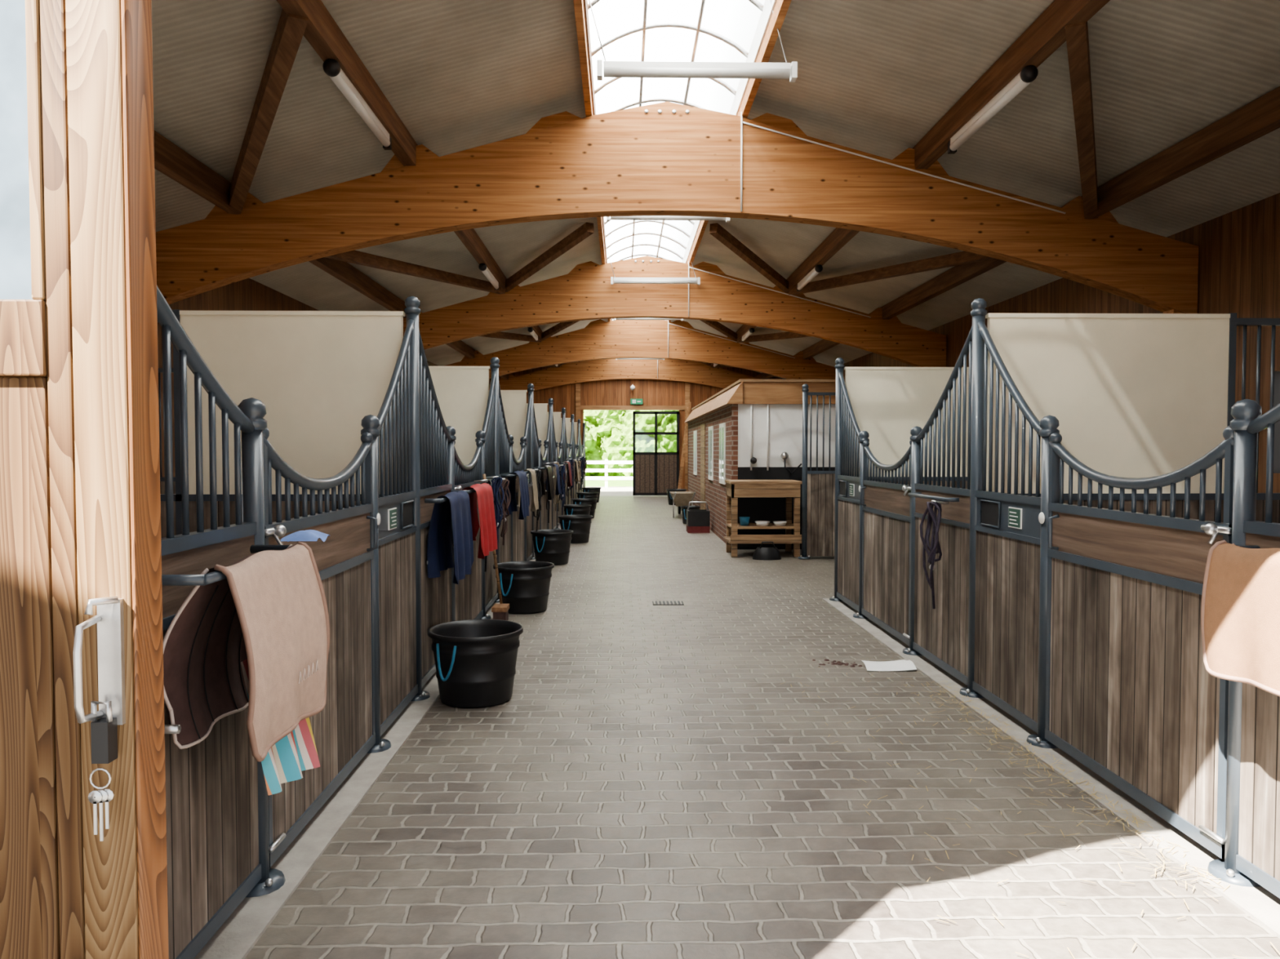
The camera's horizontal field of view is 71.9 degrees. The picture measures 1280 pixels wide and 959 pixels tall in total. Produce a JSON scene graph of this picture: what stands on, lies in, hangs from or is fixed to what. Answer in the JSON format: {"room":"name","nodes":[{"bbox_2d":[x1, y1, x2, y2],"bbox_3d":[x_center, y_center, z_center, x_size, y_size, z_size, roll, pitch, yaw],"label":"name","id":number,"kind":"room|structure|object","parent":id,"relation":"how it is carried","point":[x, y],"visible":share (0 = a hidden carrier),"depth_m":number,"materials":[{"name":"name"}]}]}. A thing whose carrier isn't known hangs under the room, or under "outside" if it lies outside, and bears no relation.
{"room":"horse stable","nodes":[
{"label":"horse stable","id":0,"kind":"room"},
{"bbox_2d":[157,278,437,477],"bbox_3d":[-5.240,-0.878,14.875,0.150,3.780,28.200,0,2,-1],"label":"wall","id":1,"kind":"structure","parent":0,"point":[246,295],"depth_m":10.93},
{"bbox_2d":[151,0,608,365],"bbox_3d":[-3.143,-3.337,15.173,5.060,1.446,28.530,0,2,-1],"label":"ceiling","id":2,"kind":"structure","parent":0,"point":[460,75],"depth_m":7.62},
{"bbox_2d":[573,0,791,321],"bbox_3d":[0.131,-4.085,14.990,1.580,0.663,27.980,0,2,-1],"label":"skylight window","id":3,"kind":"structure","parent":2,"relation":"attached to","point":[629,30],"depth_m":8.38,"materials":[{"name":"white glass"}]},
{"bbox_2d":[613,317,683,320],"bbox_3d":[0.143,-3.826,19.452,1.615,0.631,0.090,0,2,-1],"label":"fluorescent tube light","id":4,"kind":"object","parent":3,"relation":"attached to","point":[639,318],"visible":0.26,"depth_m":19.43,"materials":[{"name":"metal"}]},
{"bbox_2d":[606,247,700,284],"bbox_3d":[0.229,-3.687,15.235,1.615,0.631,0.090,0,2,-1],"label":"fluorescent tube light","id":5,"kind":"object","parent":3,"relation":"attached to","point":[616,280],"visible":1,"depth_m":15.21,"materials":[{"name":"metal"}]},
{"bbox_2d":[606,215,729,222],"bbox_3d":[0.315,-3.549,11.018,1.615,0.631,0.090,0,2,-1],"label":"fluorescent tube light","id":6,"kind":"object","parent":3,"relation":"attached to","point":[637,217],"visible":0.31,"depth_m":11.00,"materials":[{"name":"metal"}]},
{"bbox_2d":[588,0,797,82],"bbox_3d":[0.402,-3.411,6.801,1.615,0.631,0.090,0,2,-1],"label":"fluorescent tube light","id":7,"kind":"object","parent":3,"relation":"attached to","point":[611,68],"visible":1,"depth_m":6.78,"materials":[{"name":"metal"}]},
{"bbox_2d":[153,0,1279,379],"bbox_3d":[0.129,-3.295,15.116,8.717,1.057,27.780,0,2,-1],"label":"roof trusses","id":8,"kind":"structure","parent":2,"relation":"attached to","point":[1062,21],"depth_m":7.63,"materials":[{"name":"brown wood"}]},
{"bbox_2d":[322,58,391,150],"bbox_3d":[-2.205,-2.946,6.989,0.120,0.130,1.568,0,2,-1],"label":"fluorescent tube light","id":9,"kind":"object","parent":8,"relation":"attached to","point":[331,67],"visible":1,"depth_m":6.79,"materials":[{"name":"white plastic"}]},
{"bbox_2d":[478,263,498,289],"bbox_3d":[-2.344,-3.169,13.784,0.120,0.130,1.568,0,2,-1],"label":"fluorescent tube light","id":10,"kind":"object","parent":8,"relation":"attached to","point":[482,267],"visible":1,"depth_m":13.57,"materials":[{"name":"white plastic"}]},
{"bbox_2d":[528,327,537,341],"bbox_3d":[-2.483,-3.392,20.579,0.120,0.130,1.568,0,2,-1],"label":"fluorescent tube light","id":11,"kind":"object","parent":8,"relation":"attached to","point":[531,330],"visible":1,"depth_m":20.25,"materials":[{"name":"white plastic"}]},
{"bbox_2d":[741,328,754,342],"bbox_3d":[2.516,-3.395,20.681,0.120,0.130,1.568,0,2,-1],"label":"fluorescent tube light","id":12,"kind":"object","parent":8,"relation":"attached to","point":[750,331],"visible":1,"depth_m":20.46,"materials":[{"name":"white plastic"}]},
{"bbox_2d":[796,264,822,291],"bbox_3d":[2.655,-3.172,13.886,0.120,0.130,1.568,0,2,-1],"label":"fluorescent tube light","id":13,"kind":"object","parent":8,"relation":"attached to","point":[818,268],"visible":1,"depth_m":13.70,"materials":[{"name":"white plastic"}]},
{"bbox_2d":[947,65,1038,153],"bbox_3d":[2.794,-2.949,7.091,0.120,0.130,1.568,0,2,-1],"label":"fluorescent tube light","id":14,"kind":"object","parent":8,"relation":"attached to","point":[1028,73],"visible":1,"depth_m":6.91,"materials":[{"name":"white plastic"}]},
{"bbox_2d":[585,480,632,496],"bbox_3d":[-0.868,0.165,42.519,120.000,0.120,135.000,0,2,-1],"label":"ground","id":15,"kind":"structure","parent":0,"point":[615,487],"depth_m":36.71,"materials":[{"name":"concrete"}]},
{"bbox_2d":[583,420,602,476],"bbox_3d":[-4.103,-1.849,45.169,5.431,5.034,4.348,0,2,-1],"label":"leafy tree","id":16,"kind":"object","parent":15,"relation":"on","point":[593,450],"visible":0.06,"depth_m":44.48,"materials":[{"name":"green plant"}]},
{"bbox_2d":[585,459,632,487],"bbox_3d":[-0.236,-0.253,36.054,29.000,1.160,0.160,0,2,-1],"label":"fence","id":17,"kind":"object","parent":15,"relation":"on","point":[606,462],"visible":0.05,"depth_m":35.95,"materials":[{"name":"paint"}]},
{"bbox_2d":[583,409,678,476],"bbox_3d":[-0.072,-2.336,46.077,6.351,6.796,5.127,0,2,-1],"label":"outdoor view","id":18,"kind":"object","parent":15,"relation":"on","point":[615,430],"visible":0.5,"depth_m":44.29,"materials":[{"name":"green plant"}]},
{"bbox_2d":[488,361,783,488],"bbox_3d":[-0.156,-2.047,29.126,10.800,5.180,0.150,0,2,-1],"label":"wall","id":19,"kind":"structure","parent":0,"point":[611,392],"depth_m":29.02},
{"bbox_2d":[194,524,560,958],"bbox_3d":[-1.523,0.991,15.363,0.190,0.012,27.500,0,2,-1],"label":"concrete curb","id":20,"kind":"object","parent":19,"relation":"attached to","point":[235,939],"depth_m":3.35,"materials":[{"name":"concrete"}]},
{"bbox_2d":[156,285,430,958],"bbox_3d":[-1.318,0.168,3.581,0.170,2.406,3.570,0,2,-1],"label":"stall","id":21,"kind":"object","parent":20,"relation":"on","point":[217,797],"visible":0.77,"depth_m":2.83,"materials":[{"name":"wood"}]},
{"bbox_2d":[161,541,329,762],"bbox_3d":[-1.127,0.475,2.559,0.279,0.533,0.718,0,2,-1],"label":"pad","id":22,"kind":"object","parent":21,"relation":"attached to","point":[268,608],"visible":0.95,"depth_m":2.48,"materials":[{"name":"fabric"}]},
{"bbox_2d":[280,529,330,542],"bbox_3d":[-1.131,0.191,2.985,0.120,0.042,0.140,0,2,-1],"label":"cloth","id":23,"kind":"object","parent":22,"relation":"on","point":[308,535],"visible":1,"depth_m":2.93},
{"bbox_2d":[240,658,319,795],"bbox_3d":[-1.053,0.705,2.604,0.090,0.420,0.360,0,2,-1],"label":"striped towel","id":24,"kind":"object","parent":21,"relation":"hanging from","point":[296,753],"visible":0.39,"depth_m":2.60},
{"bbox_2d":[262,427,377,867],"bbox_3d":[-1.299,0.559,3.691,0.102,1.540,1.342,0,2,-1],"label":"door","id":25,"kind":"structure","parent":21,"relation":"attached to","point":[344,733],"depth_m":3.80,"materials":[{"name":"wood"}]},
{"bbox_2d":[418,328,499,687],"bbox_3d":[-1.389,0.054,7.029,0.170,2.406,3.470,0,2,-1],"label":"stall","id":26,"kind":"object","parent":20,"relation":"on","point":[437,446],"visible":0.48,"depth_m":5.92,"materials":[{"name":"metal"}]},
{"bbox_2d":[424,490,473,584],"bbox_3d":[-1.245,0.368,5.846,0.195,0.576,0.818,0,2,-1],"label":"blanket","id":27,"kind":"object","parent":26,"relation":"attached to","point":[455,506],"visible":1,"depth_m":5.77,"materials":[{"name":"fabric"}]},
{"bbox_2d":[453,440,483,621],"bbox_3d":[-1.369,0.448,7.088,0.102,1.540,1.342,0,2,-1],"label":"door","id":28,"kind":"structure","parent":26,"relation":"attached to","point":[469,590],"depth_m":7.25,"materials":[{"name":"metal"}]},
{"bbox_2d":[450,483,497,559],"bbox_3d":[-1.241,0.300,6.710,0.222,0.536,0.888,0,2,-1],"label":"blanket","id":29,"kind":"object","parent":28,"relation":"hanging from","point":[483,492],"visible":0.64,"depth_m":6.77,"materials":[{"name":"fabric"}]},
{"bbox_2d":[474,479,493,571],"bbox_3d":[-1.293,0.381,7.300,0.153,0.764,0.270,0,2,-1],"label":"halter","id":30,"kind":"object","parent":28,"relation":"attached to","point":[486,481],"visible":0.12,"depth_m":7.27,"materials":[{"name":"fabric"}]},
{"bbox_2d":[485,475,504,555],"bbox_3d":[-1.283,0.318,7.793,0.153,0.698,0.238,0,2,-1],"label":"halter","id":31,"kind":"object","parent":26,"relation":"attached to","point":[496,484],"visible":0.9,"depth_m":7.76,"materials":[{"name":"blue fabric"}]},
{"bbox_2d":[493,478,511,545],"bbox_3d":[-1.316,0.308,8.387,0.153,0.638,0.234,0,2,-1],"label":"halter","id":32,"kind":"object","parent":26,"relation":"attached to","point":[505,506],"visible":0.83,"depth_m":8.37,"materials":[{"name":"fabric"}]},
{"bbox_2d":[498,382,535,563],"bbox_3d":[-1.458,-0.057,10.426,0.170,2.406,3.470,0,2,-1],"label":"stall","id":33,"kind":"object","parent":20,"relation":"on","point":[505,440],"visible":0.56,"depth_m":9.78,"materials":[{"name":"metal"}]},
{"bbox_2d":[501,471,529,519],"bbox_3d":[-1.297,0.155,9.306,0.217,0.496,0.888,0,2,-1],"label":"blanket","id":34,"kind":"object","parent":33,"relation":"attached to","point":[524,500],"visible":0.85,"depth_m":9.25,"materials":[{"name":"fabric"}]},
{"bbox_2d":[512,443,528,561],"bbox_3d":[-1.438,0.336,10.485,0.102,1.540,1.342,0,2,-1],"label":"door","id":35,"kind":"structure","parent":33,"relation":"attached to","point":[518,526],"depth_m":10.51,"materials":[{"name":"metal"}]},
{"bbox_2d":[516,468,538,511],"bbox_3d":[-1.320,0.118,10.430,0.217,0.496,0.638,0,2,-1],"label":"blanket","id":36,"kind":"object","parent":35,"relation":"attached to","point":[535,504],"visible":0.61,"depth_m":10.32,"materials":[{"name":"fabric"}]},
{"bbox_2d":[533,469,542,531],"bbox_3d":[-1.359,0.269,11.483,0.153,0.814,0.256,0,2,-1],"label":"halter","id":37,"kind":"object","parent":33,"relation":"attached to","point":[537,473],"visible":0.59,"depth_m":11.46,"materials":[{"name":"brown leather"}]},
{"bbox_2d":[533,398,553,555],"bbox_3d":[-1.528,-0.169,13.824,0.170,2.406,3.470,0,2,-1],"label":"stall","id":38,"kind":"object","parent":20,"relation":"on","point":[548,442],"visible":0.32,"depth_m":14.58,"materials":[{"name":"metal"}]},
{"bbox_2d":[541,444,547,529],"bbox_3d":[-1.508,0.225,13.883,0.102,1.540,1.342,0,2,-1],"label":"door","id":39,"kind":"structure","parent":38,"relation":"attached to","point":[544,459],"depth_m":14.08,"materials":[{"name":"metal"}]},
{"bbox_2d":[542,462,552,523],"bbox_3d":[-1.422,0.205,13.602,0.153,0.933,0.245,0,2,-1],"label":"halter","id":40,"kind":"object","parent":39,"relation":"attached to","point":[548,464],"visible":0.41,"depth_m":13.56,"materials":[{"name":"black leather"}]},
{"bbox_2d":[545,463,560,494],"bbox_3d":[-1.398,-0.008,14.277,0.217,0.496,0.738,0,2,-1],"label":"blanket","id":41,"kind":"object","parent":39,"relation":"hanging from","point":[558,483],"visible":0.54,"depth_m":14.13,"materials":[{"name":"blue fabric"}]},
{"bbox_2d":[535,465,554,500],"bbox_3d":[-1.369,0.039,12.828,0.217,0.496,0.838,0,2,-1],"label":"blanket","id":42,"kind":"object","parent":38,"relation":"attached to","point":[551,487],"visible":0.89,"depth_m":12.74,"materials":[{"name":"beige fabric"}]},
{"bbox_2d":[550,462,559,511],"bbox_3d":[-1.404,0.114,14.780,0.157,0.828,0.169,2,3,44],"label":"halter","id":43,"kind":"object","parent":38,"relation":"attached to","point":[557,496],"visible":0.51,"depth_m":14.75,"materials":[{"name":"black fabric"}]},
{"bbox_2d":[552,407,565,529],"bbox_3d":[-1.597,-0.280,17.221,0.170,2.406,3.470,0,2,-1],"label":"stall","id":44,"kind":"object","parent":20,"relation":"on","point":[562,443],"visible":0.39,"depth_m":17.94,"materials":[{"name":"metal"}]},
{"bbox_2d":[557,446,562,526],"bbox_3d":[-1.577,0.113,17.280,0.102,1.540,1.342,0,2,-1],"label":"door","id":45,"kind":"structure","parent":44,"relation":"attached to","point":[559,455],"depth_m":17.57,"materials":[{"name":"metal"}]},
{"bbox_2d":[559,461,572,486],"bbox_3d":[-1.464,-0.115,17.524,0.217,0.496,0.838,0,2,-1],"label":"blanket","id":46,"kind":"object","parent":45,"relation":"hanging from","point":[570,479],"visible":0.6,"depth_m":17.42,"materials":[{"name":"fabric"}]},
{"bbox_2d":[559,464,565,515],"bbox_3d":[-1.459,0.193,16.391,0.153,0.936,0.220,0,2,-1],"label":"halter","id":47,"kind":"object","parent":44,"relation":"attached to","point":[562,471],"visible":0.95,"depth_m":16.35,"materials":[{"name":"blue fabric"}]},
{"bbox_2d":[564,461,570,503],"bbox_3d":[-1.522,0.068,18.497,0.153,0.912,0.194,0,2,-1],"label":"halter","id":48,"kind":"object","parent":44,"relation":"attached to","point":[567,467],"visible":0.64,"depth_m":18.45,"materials":[{"name":"black leather"}]},
{"bbox_2d":[565,413,574,504],"bbox_3d":[-1.666,-0.392,20.619,0.170,2.406,3.470,0,2,-1],"label":"stall","id":49,"kind":"object","parent":20,"relation":"on","point":[571,443],"visible":0.28,"depth_m":21.38,"materials":[{"name":"metal"}]},
{"bbox_2d":[568,447,571,504],"bbox_3d":[-1.646,0.002,20.678,0.102,1.540,1.342,0,2,-1],"label":"door","id":50,"kind":"structure","parent":49,"relation":"attached to","point":[570,448],"depth_m":20.96,"materials":[{"name":"metal"}]},
{"bbox_2d":[566,458,573,495],"bbox_3d":[-1.514,-0.050,19.079,0.153,0.803,0.274,0,2,-1],"label":"halter","id":51,"kind":"object","parent":49,"relation":"attached to","point":[571,460],"visible":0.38,"depth_m":19.07,"materials":[{"name":"blue fabric"}]},
{"bbox_2d":[573,418,580,498],"bbox_3d":[-1.736,-0.503,24.016,0.170,2.406,3.470,0,2,-1],"label":"stall","id":52,"kind":"object","parent":20,"relation":"on","point":[578,445],"visible":0.27,"depth_m":24.72,"materials":[{"name":"metal"}]},
{"bbox_2d":[580,422,585,492],"bbox_3d":[-1.805,-0.615,27.414,0.170,2.406,3.470,0,2,-1],"label":"stall","id":53,"kind":"object","parent":20,"relation":"on","point":[583,446],"visible":0.23,"depth_m":28.73,"materials":[{"name":"metal"}]},
{"bbox_2d":[575,382,689,491],"bbox_3d":[-0.234,-1.353,29.043,3.760,3.800,0.060,0,2,-1],"label":"door frame trim","id":54,"kind":"structure","parent":19,"relation":"attached to","point":[578,407],"depth_m":29.00,"materials":[{"name":"brown wood"}]},
{"bbox_2d":[630,399,642,404],"bbox_3d":[-0.113,-2.561,28.959,0.400,0.180,0.053,0,2,-1],"label":"exit sign","id":55,"kind":"object","parent":19,"relation":"attached to","point":[632,401],"visible":1,"depth_m":28.93,"materials":[{"name":"green plastic"}]},
{"bbox_2d":[632,411,679,495],"bbox_3d":[0.527,-0.858,29.024,1.520,2.770,0.080,0,2,-1],"label":"door","id":56,"kind":"structure","parent":19,"relation":"in","point":[655,473],"depth_m":29.00,"materials":[{"name":"brown wood"}]},
{"bbox_2d":[244,495,1279,958],"bbox_3d":[0.133,1.055,15.099,10.600,0.100,28.300,0,2,-1],"label":"floor","id":57,"kind":"structure","parent":0,"point":[649,784],"depth_m":3.64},
{"bbox_2d":[157,309,404,537],"bbox_3d":[-3.175,0.143,5.244,3.545,2.290,0.050,0,2,-1],"label":"wall","id":58,"kind":"structure","parent":57,"relation":"on","point":[317,375],"depth_m":5.23,"materials":[{"name":"paint"}]},
{"bbox_2d":[158,365,489,493],"bbox_3d":[-3.244,0.032,8.641,3.545,2.290,0.050,0,2,-1],"label":"wall","id":59,"kind":"structure","parent":57,"relation":"on","point":[462,392],"depth_m":8.63,"materials":[{"name":"paint"}]},
{"bbox_2d":[427,619,523,708],"bbox_3d":[-0.988,1.109,5.320,0.566,0.425,0.566,0,2,-1],"label":"bucket","id":60,"kind":"object","parent":57,"relation":"on","point":[475,660],"visible":1,"depth_m":5.12,"materials":[{"name":"plastic"}]},
{"bbox_2d":[482,474,509,620],"bbox_3d":[-1.248,0.598,7.654,0.183,1.303,0.333,0,2,-1],"label":"broom","id":61,"kind":"object","parent":57,"relation":"on","point":[500,611],"visible":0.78,"depth_m":7.65,"materials":[{"name":"brown wood"}]},
{"bbox_2d":[500,390,527,460],"bbox_3d":[-3.314,-0.080,12.039,3.545,2.290,0.050,0,2,-1],"label":"wall","id":62,"kind":"structure","parent":57,"relation":"on","point":[514,402],"depth_m":12.03,"materials":[{"name":"paint"}]},
{"bbox_2d":[493,560,554,613],"bbox_3d":[-1.088,1.012,8.267,0.566,0.425,0.566,0,2,-1],"label":"bucket","id":63,"kind":"object","parent":57,"relation":"on","point":[524,584],"visible":0.9,"depth_m":8.06,"materials":[{"name":"plastic"}]},
{"bbox_2d":[526,403,547,457],"bbox_3d":[-3.383,-0.192,15.436,3.545,2.290,0.050,0,2,-1],"label":"wall","id":64,"kind":"structure","parent":57,"relation":"on","point":[540,409],"depth_m":15.43,"materials":[{"name":"paint"}]},
{"bbox_2d":[530,528,573,564],"bbox_3d":[-1.169,0.899,11.714,0.566,0.425,0.566,0,2,-1],"label":"bucket","id":65,"kind":"object","parent":57,"relation":"on","point":[553,546],"visible":0.96,"depth_m":11.51,"materials":[{"name":"plastic"}]},
{"bbox_2d":[547,412,561,453],"bbox_3d":[-3.453,-0.303,18.834,3.545,2.290,0.050,0,2,-1],"label":"wall","id":66,"kind":"structure","parent":57,"relation":"on","point":[557,415],"depth_m":18.82,"materials":[{"name":"paint"}]},
{"bbox_2d":[560,417,570,452],"bbox_3d":[-3.522,-0.414,22.231,3.545,2.290,0.050,0,2,-1],"label":"wall","id":67,"kind":"structure","parent":57,"relation":"on","point":[567,420],"depth_m":22.22,"materials":[{"name":"paint"}]},
{"bbox_2d":[570,422,577,444],"bbox_3d":[-3.592,-0.526,25.628,3.545,2.290,0.050,0,2,-1],"label":"wall","id":68,"kind":"structure","parent":57,"relation":"on","point":[575,423],"depth_m":25.61,"materials":[{"name":"paint"}]},
{"bbox_2d":[558,515,592,543],"bbox_3d":[-1.054,0.810,14.416,0.566,0.425,0.566,0,2,-1],"label":"bucket","id":69,"kind":"object","parent":57,"relation":"on","point":[580,525],"visible":0.82,"depth_m":14.21,"materials":[{"name":"plastic"}]},
{"bbox_2d":[563,504,591,515],"bbox_3d":[-1.233,0.715,17.311,0.566,0.425,0.566,0,2,-1],"label":"bucket","id":70,"kind":"object","parent":57,"relation":"on","point":[569,509],"visible":0.46,"depth_m":17.10,"materials":[{"name":"plastic"}]},
{"bbox_2d":[571,497,597,518],"bbox_3d":[-1.228,0.643,19.511,0.566,0.425,0.566,0,2,-1],"label":"bucket","id":71,"kind":"object","parent":57,"relation":"on","point":[575,501],"visible":0.58,"depth_m":19.33,"materials":[{"name":"plastic"}]},
{"bbox_2d":[576,492,598,509],"bbox_3d":[-1.339,0.544,22.507,0.566,0.425,0.566,0,2,-1],"label":"bucket","id":72,"kind":"object","parent":57,"relation":"on","point":[580,495],"visible":0.53,"depth_m":22.29,"materials":[{"name":"plastic"}]},
{"bbox_2d":[582,487,601,502],"bbox_3d":[-1.401,0.446,25.505,0.566,0.425,0.566,0,2,-1],"label":"bucket","id":73,"kind":"object","parent":57,"relation":"on","point":[584,489],"visible":0.51,"depth_m":25.32,"materials":[{"name":"plastic"}]},
{"bbox_2d":[488,358,769,393],"bbox_3d":[-0.152,-1.901,28.944,10.560,4.900,0.224,0,2,-1],"label":"beam","id":74,"kind":"structure","parent":57,"relation":"on","point":[673,370],"depth_m":28.79,"materials":[{"name":"brown wood"}]},
{"bbox_2d":[445,319,844,379],"bbox_3d":[-0.017,-1.684,22.349,10.560,4.900,0.224,0,2,-1],"label":"beam","id":75,"kind":"structure","parent":57,"relation":"on","point":[678,340],"depth_m":22.20,"materials":[{"name":"brown wood"}]},
{"bbox_2d":[652,600,684,605],"bbox_3d":[0.274,1.211,8.652,0.300,0.012,0.200,0,2,-1],"label":"drain grate","id":76,"kind":"object","parent":57,"relation":"on","point":[677,602],"visible":1,"depth_m":8.61,"materials":[{"name":"metal"}]},
{"bbox_2d":[403,255,946,367],"bbox_3d":[0.122,-1.461,15.554,10.560,4.900,0.224,0,2,-1],"label":"beam","id":77,"kind":"structure","parent":57,"relation":"on","point":[586,292],"depth_m":15.42,"materials":[{"name":"brown wood"}]},
{"bbox_2d":[666,488,686,505],"bbox_3d":[1.004,0.484,24.355,0.566,0.425,0.566,0,2,-1],"label":"bucket","id":78,"kind":"object","parent":57,"relation":"on","point":[669,497],"visible":0.5,"depth_m":24.20,"materials":[{"name":"plastic"}]},
{"bbox_2d":[155,101,1199,313],"bbox_3d":[0.261,-1.238,8.759,10.560,4.900,0.224,0,2,-1],"label":"beam","id":79,"kind":"structure","parent":57,"relation":"on","point":[664,158],"depth_m":8.62,"materials":[{"name":"brown wood"}]},
{"bbox_2d":[669,491,695,518],"bbox_3d":[0.943,0.538,19.960,0.500,0.621,2.025,0,2,-1],"label":"wheelbarrow","id":80,"kind":"object","parent":57,"relation":"on","point":[679,498],"visible":0.91,"depth_m":19.67,"materials":[{"name":"beige metal"}]},
{"bbox_2d":[677,401,691,488],"bbox_3d":[1.364,-0.902,27.469,0.420,3.008,0.550,0,2,-1],"label":"wooden ladder","id":81,"kind":"object","parent":57,"relation":"on","point":[688,410],"visible":0.79,"depth_m":27.21,"materials":[{"name":"brown wood"}]},
{"bbox_2d":[680,506,700,524],"bbox_3d":[1.032,0.726,18.058,0.412,0.355,0.412,0,2,-1],"label":"bucket","id":82,"kind":"object","parent":57,"relation":"on","point":[683,508],"visible":0.45,"depth_m":17.94,"materials":[{"name":"plastic"}]},
{"bbox_2d":[686,501,710,533],"bbox_3d":[1.069,0.685,16.256,0.409,0.564,0.400,0,2,-1],"label":"box","id":83,"kind":"object","parent":57,"relation":"on","point":[698,521],"visible":1,"depth_m":16.06,"materials":[{"name":"black plastic"}]},
{"bbox_2d":[724,480,801,557],"bbox_3d":[1.762,0.549,12.693,1.040,1.070,0.740,0,2,-1],"label":"bench","id":84,"kind":"object","parent":57,"relation":"on","point":[750,504],"visible":0.98,"depth_m":12.39,"materials":[{"name":"brown wood"}]},
{"bbox_2d":[684,378,844,549],"bbox_3d":[3.276,-0.371,17.849,4.140,2.570,9.198,0,2,-1],"label":"tack room","id":85,"kind":"structure","parent":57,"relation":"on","point":[751,428],"depth_m":13.34,"materials":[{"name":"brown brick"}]},
{"bbox_2d":[752,541,781,559],"bbox_3d":[1.752,0.976,12.177,0.400,0.251,0.240,0,2,-1],"label":"bag","id":86,"kind":"object","parent":57,"relation":"on","point":[762,553],"visible":1,"depth_m":12.10,"materials":[{"name":"leather"}]},
{"bbox_2d":[812,658,862,667],"bbox_3d":[1.415,1.292,6.213,0.363,0.010,0.217,0,2,-1],"label":"crumbs","id":87,"kind":"object","parent":57,"relation":"on","point":[838,663],"visible":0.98,"depth_m":6.18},
{"bbox_2d":[861,659,916,671],"bbox_3d":[1.731,1.288,6.147,0.390,0.032,0.330,0,2,-1],"label":"paper sheet","id":88,"kind":"object","parent":57,"relation":"on","point":[897,665],"visible":1,"depth_m":6.07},
{"bbox_2d":[844,366,968,488],"bbox_3d":[3.781,0.027,8.785,3.520,2.290,0.050,0,2,-1],"label":"wall","id":89,"kind":"structure","parent":57,"relation":"on","point":[886,403],"depth_m":8.72,"materials":[{"name":"paint"}]},
{"bbox_2d":[781,666,1279,958],"bbox_3d":[1.470,1.348,4.157,1.133,0.004,3.776,0,2,-1],"label":"straw","id":90,"kind":"object","parent":57,"relation":"on","point":[1126,813],"visible":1,"depth_m":3.64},
{"bbox_2d":[985,312,1279,523],"bbox_3d":[3.851,0.138,5.387,3.520,2.290,0.050,0,2,-1],"label":"wall","id":91,"kind":"structure","parent":57,"relation":"on","point":[1130,395],"depth_m":5.33,"materials":[{"name":"paint"}]},
{"bbox_2d":[822,598,1279,938],"bbox_3d":[2.008,1.321,5.288,0.190,0.012,7.200,0,2,-1],"label":"concrete curb","id":92,"kind":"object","parent":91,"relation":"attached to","point":[1258,903],"depth_m":3.80,"materials":[{"name":"concrete"}]},
{"bbox_2d":[829,326,972,685],"bbox_3d":[2.006,0.052,7.098,0.170,2.406,3.470,0,2,-1],"label":"stall","id":93,"kind":"object","parent":92,"relation":"on","point":[940,634],"visible":0.87,"depth_m":6.14,"materials":[{"name":"metal"}]},
{"bbox_2d":[860,440,911,646],"bbox_3d":[1.984,0.446,7.156,0.102,1.540,1.342,0,2,-1],"label":"door","id":94,"kind":"structure","parent":93,"relation":"attached to","point":[886,504],"depth_m":7.11,"materials":[{"name":"wood"}]},
{"bbox_2d":[907,492,959,502],"bbox_3d":[1.955,0.116,5.908,0.097,0.028,0.747,0,2,-1],"label":"rail","id":95,"kind":"object","parent":93,"relation":"attached to","point":[918,495],"visible":1,"depth_m":5.76,"materials":[{"name":"metal"}]},
{"bbox_2d":[920,500,948,608],"bbox_3d":[1.928,0.489,5.736,0.153,0.709,0.238,0,2,-1],"label":"halter","id":96,"kind":"object","parent":95,"relation":"hanging from","point":[935,544],"visible":1,"depth_m":5.73,"materials":[{"name":"fabric"}]},
{"bbox_2d":[959,297,1279,898],"bbox_3d":[2.076,0.165,3.651,0.170,2.406,3.570,0,2,-1],"label":"stall","id":97,"kind":"object","parent":92,"relation":"on","point":[1008,548],"visible":0.86,"depth_m":4.57,"materials":[{"name":"wood"}]},
{"bbox_2d":[1044,426,1234,858],"bbox_3d":[2.053,0.557,3.759,0.102,1.540,1.342,0,2,-1],"label":"door","id":98,"kind":"structure","parent":97,"relation":"attached to","point":[1131,697],"depth_m":3.63,"materials":[{"name":"wood"}]},
{"bbox_2d":[1200,540,1279,697],"bbox_3d":[1.955,0.426,2.621,0.225,0.440,0.678,0,2,-1],"label":"pad","id":99,"kind":"object","parent":97,"relation":"attached to","point":[1240,607],"visible":1,"depth_m":2.73,"materials":[{"name":"fabric"}]},
{"bbox_2d":[798,383,843,559],"bbox_3d":[3.820,-0.115,12.183,3.265,2.406,0.170,0,2,-1],"label":"partition","id":100,"kind":"object","parent":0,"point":[818,503],"visible":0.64,"depth_m":12.15,"materials":[{"name":"wood"}]},
{"bbox_2d":[671,0,1279,379],"bbox_3d":[3.396,-3.341,15.306,5.060,1.446,28.530,0,2,-1],"label":"ceiling","id":101,"kind":"structure","parent":0,"point":[875,77],"depth_m":7.53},
{"bbox_2d":[843,192,1279,493],"bbox_3d":[5.508,-0.886,15.095,0.150,3.780,28.200,0,2,-1],"label":"wall","id":102,"kind":"structure","parent":0,"point":[1239,249],"depth_m":8.28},
{"bbox_3d":[0.412,-1.127,1.342,10.800,5.164,0.100,0,2,-1],"label":"wall","id":103,"kind":"structure","parent":0,"visible":0},
{"bbox_2d":[0,0,168,958],"bbox_3d":[-1.428,-0.074,1.175,1.492,3.030,0.132,0,2,-1],"label":"door leaf","id":104,"kind":"structure","parent":103,"relation":"in","point":[83,864],"depth_m":1.20,"materials":[{"name":"brown wood"}]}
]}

